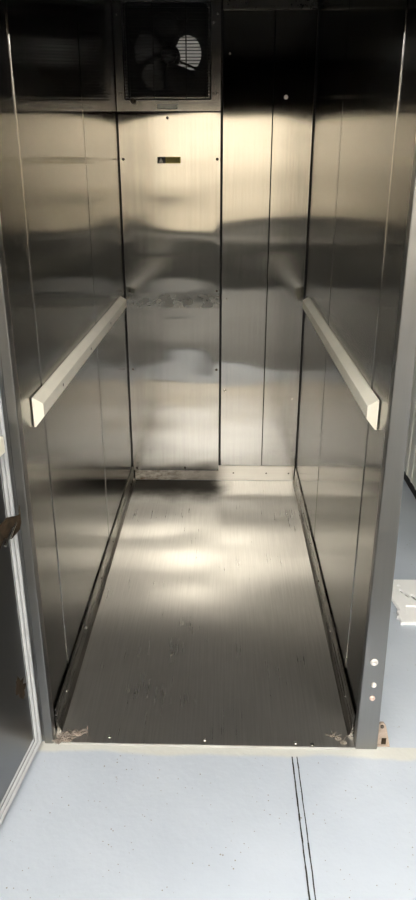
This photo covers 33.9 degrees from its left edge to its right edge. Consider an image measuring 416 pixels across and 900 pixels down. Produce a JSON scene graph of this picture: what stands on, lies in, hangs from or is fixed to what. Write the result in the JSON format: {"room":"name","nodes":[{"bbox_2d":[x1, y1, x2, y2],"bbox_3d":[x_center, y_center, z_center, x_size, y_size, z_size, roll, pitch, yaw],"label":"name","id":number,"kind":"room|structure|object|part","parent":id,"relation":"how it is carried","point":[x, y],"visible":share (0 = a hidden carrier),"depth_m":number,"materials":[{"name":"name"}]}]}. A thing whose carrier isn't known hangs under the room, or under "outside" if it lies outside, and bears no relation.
{"room":"elevator lobby","nodes":[
{"label":"elevator lobby","id":0,"kind":"room"},
{"bbox_2d":[0,0,131,740],"bbox_3d":[-0.440,-0.528,2.388,0.058,2.160,1.858,1,22,1],"label":"wall","id":1,"kind":"structure","parent":0,"point":[60,207],"depth_m":2.00,"materials":[{"name":"metal"}]},
{"bbox_2d":[0,391,41,825],"bbox_3d":[-0.555,0.110,1.135,0.099,1.888,0.930,3,22,8],"label":"door","id":2,"kind":"structure","parent":1,"relation":"in","point":[20,732],"depth_m":1.68,"materials":[{"name":"metal"}]},
{"bbox_2d":[0,220,55,742],"bbox_3d":[-0.446,-0.067,1.577,0.025,1.910,0.033,1,22,1],"label":"trim","id":3,"kind":"structure","parent":1,"relation":"attached to","point":[7,352],"depth_m":1.63,"materials":[{"name":"metal"}]},
{"bbox_3d":[-0.436,-0.227,1.641,0.005,2.151,0.203,1,22,1],"label":"wall panel","id":4,"kind":"part","parent":1,"relation":"part of","materials":[{"name":"metal"}]},
{"bbox_2d":[32,296,126,426],"bbox_3d":[-0.398,-0.373,2.379,0.028,0.075,1.508,1,22,1],"label":"rail","id":5,"kind":"object","parent":1,"relation":"attached to","point":[46,396],"visible":1,"depth_m":2.02,"materials":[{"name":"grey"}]},
{"bbox_2d":[55,467,135,731],"bbox_3d":[-0.403,0.445,2.739,0.016,0.080,1.728,1,22,1],"label":"trim","id":6,"kind":"structure","parent":1,"relation":"attached to","point":[68,687],"depth_m":2.39,"materials":[{"name":"metal"}]},
{"bbox_3d":[-0.404,-0.698,2.811,0.006,2.151,0.756,1,22,1],"label":"wall panel","id":7,"kind":"part","parent":1,"relation":"part of","materials":[{"name":"metal"}]},
{"bbox_2d":[176,35,200,69],"bbox_3d":[-0.116,-1.985,5.081,6.800,2.850,0.100,1,22,1],"label":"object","id":8,"kind":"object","parent":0,"point":[181,55],"depth_m":4.72,"materials":[{"name":"grey"}]},
{"bbox_2d":[0,479,415,899],"bbox_3d":[-0.244,1.381,0.670,6.800,0.101,10.600,1,22,1],"label":"floor","id":9,"kind":"structure","parent":0,"point":[83,822],"depth_m":1.69,"materials":[{"name":"paint"}]},
{"bbox_2d":[54,479,354,749],"bbox_3d":[0.010,0.492,2.732,0.843,0.009,1.785,1,22,1],"label":"floor plate","id":10,"kind":"object","parent":9,"relation":"on","point":[208,630],"visible":1,"depth_m":2.38,"materials":[{"name":"metal"}]},
{"bbox_2d":[52,725,87,744],"bbox_3d":[-0.389,0.802,1.930,0.106,0.022,0.042,-8,23,-20],"label":"clump","id":11,"kind":"object","parent":10,"relation":"on","point":[66,736],"visible":1,"depth_m":1.93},
{"bbox_2d":[325,730,346,744],"bbox_3d":[0.364,0.806,1.926,0.063,0.017,0.025,14,26,31],"label":"clump","id":12,"kind":"object","parent":10,"relation":"on","point":[337,737],"visible":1,"depth_m":1.92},
{"bbox_2d":[377,721,389,746],"bbox_3d":[0.489,0.784,1.909,0.036,0.082,0.042,1,22,1],"label":"bracket","id":13,"kind":"object","parent":9,"relation":"on","point":[383,741],"visible":0.91,"depth_m":1.90,"materials":[{"name":"beige metal"}]},
{"bbox_2d":[392,579,415,624],"bbox_3d":[0.831,0.564,2.545,0.302,0.014,0.277,1,22,1],"label":"paper","id":14,"kind":"object","parent":9,"relation":"on","point":[404,591],"visible":0.88,"depth_m":2.54,"materials":[{"name":"white paper"}]},
{"bbox_2d":[404,358,415,498],"bbox_3d":[1.327,-0.704,3.106,0.606,1.950,2.250,1,22,1],"label":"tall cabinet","id":15,"kind":"object","parent":9,"relation":"on","point":[410,461],"visible":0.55,"depth_m":3.44,"materials":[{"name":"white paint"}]},
{"bbox_2d":[111,0,320,477],"bbox_3d":[0.033,-0.855,3.199,0.859,2.160,0.086,1,22,1],"label":"wall","id":16,"kind":"structure","parent":0,"point":[269,48],"depth_m":3.08,"materials":[{"name":"silver metal"}]},
{"bbox_2d":[124,3,207,95],"bbox_3d":[-0.166,-1.695,2.935,0.396,0.388,0.178,1,22,1],"label":"fan housing","id":17,"kind":"object","parent":16,"relation":"attached to","point":[130,33],"depth_m":2.94,"materials":[{"name":"black metal"}]},
{"bbox_3d":[-0.255,-1.709,2.902,0.138,0.122,0.038,1,22,1],"label":"blade","id":18,"kind":"part","parent":17,"relation":"part of","materials":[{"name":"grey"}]},
{"bbox_3d":[-0.231,-1.609,2.930,0.116,0.135,0.034,-4,22,-11],"label":"blade","id":19,"kind":"part","parent":17,"relation":"part of","materials":[{"name":"grey"}]},
{"bbox_3d":[-0.178,-1.771,2.880,0.133,0.133,0.029,8,23,19],"label":"blade","id":20,"kind":"part","parent":17,"relation":"part of","materials":[{"name":"grey"}]},
{"bbox_3d":[-0.166,-1.698,2.938,0.350,0.311,0.101,1,22,1],"label":"fan","id":21,"kind":"part","parent":17,"relation":"part of","materials":[{"name":"plastic"}]},
{"bbox_3d":[-0.165,-1.703,2.956,0.090,0.090,0.063,1,22,1],"label":"motor","id":22,"kind":"part","parent":17,"relation":"part of","materials":[{"name":"grey"}]},
{"bbox_3d":[-0.121,-1.607,2.949,0.136,0.126,0.033,-4,22,-11],"label":"blade","id":23,"kind":"part","parent":17,"relation":"part of","materials":[{"name":"grey"}]},
{"bbox_2d":[112,0,220,110],"bbox_3d":[-0.167,-1.635,2.827,0.442,0.418,0.027,1,22,1],"label":"vent grille","id":24,"kind":"object","parent":16,"relation":"attached to","point":[212,102],"visible":1,"depth_m":2.84,"materials":[{"name":"metal"}]},
{"bbox_3d":[-0.317,-1.477,2.891,0.024,0.023,0.020,1,22,1],"label":"drain knob","id":25,"kind":"part","parent":24,"relation":"part of","materials":[{"name":"grey metal"}]},
{"bbox_2d":[118,113,220,470],"bbox_3d":[-0.166,-0.667,3.228,0.440,1.666,0.007,1,22,1],"label":"panel","id":26,"kind":"object","parent":16,"relation":"attached to","point":[170,162],"visible":1,"depth_m":3.18,"materials":[{"name":"metal"}]},
{"bbox_2d":[135,465,293,480],"bbox_3d":[0.033,0.119,3.546,0.824,0.082,0.007,1,22,1],"label":"baseboard","id":27,"kind":"structure","parent":16,"relation":"attached to","point":[263,473],"depth_m":3.55,"materials":[{"name":"metal"}]},
{"bbox_3d":[0.170,-0.819,3.176,0.212,2.099,0.012,1,22,1],"label":"wall panel","id":28,"kind":"part","parent":16,"relation":"part of","materials":[{"name":"metal"}]},
{"bbox_3d":[0.253,-1.816,2.770,0.383,0.046,0.018,1,22,1],"label":"head rail","id":29,"kind":"part","parent":16,"relation":"part of","materials":[{"name":"metal"}]},
{"bbox_3d":[0.363,-0.818,3.172,0.171,2.099,0.012,1,22,1],"label":"wall panel","id":30,"kind":"part","parent":16,"relation":"part of","materials":[{"name":"metal"}]},
{"bbox_2d":[296,0,415,729],"bbox_3d":[0.447,-0.520,2.368,0.025,2.160,1.858,1,22,1],"label":"wall","id":31,"kind":"structure","parent":0,"point":[365,121],"depth_m":1.99,"materials":[{"name":"metal"}]},
{"bbox_3d":[0.448,-0.691,2.792,0.006,2.151,0.756,1,22,1],"label":"wall panel","id":32,"kind":"part","parent":31,"relation":"part of","materials":[{"name":"metal"}]},
{"bbox_2d":[293,468,354,736],"bbox_3d":[0.424,0.452,2.720,0.016,0.080,1.728,1,22,1],"label":"trim","id":33,"kind":"structure","parent":31,"relation":"attached to","point":[347,707],"depth_m":2.37,"materials":[{"name":"metal"}]},
{"bbox_2d":[302,297,378,429],"bbox_3d":[0.418,-0.366,2.361,0.028,0.075,1.508,1,22,1],"label":"rail","id":34,"kind":"object","parent":31,"relation":"attached to","point":[363,394],"visible":1,"depth_m":1.99,"materials":[{"name":"white plastic"}]},
{"bbox_3d":[0.419,-0.219,1.621,0.005,2.151,0.203,1,22,1],"label":"wall panel","id":35,"kind":"part","parent":31,"relation":"part of","materials":[{"name":"metal"}]},
{"bbox_2d":[353,140,415,748],"bbox_3d":[0.439,-0.058,1.556,0.062,1.910,0.042,1,22,1],"label":"trim","id":36,"kind":"structure","parent":31,"relation":"attached to","point":[369,701],"depth_m":1.61,"materials":[{"name":"metal"}]}
]}

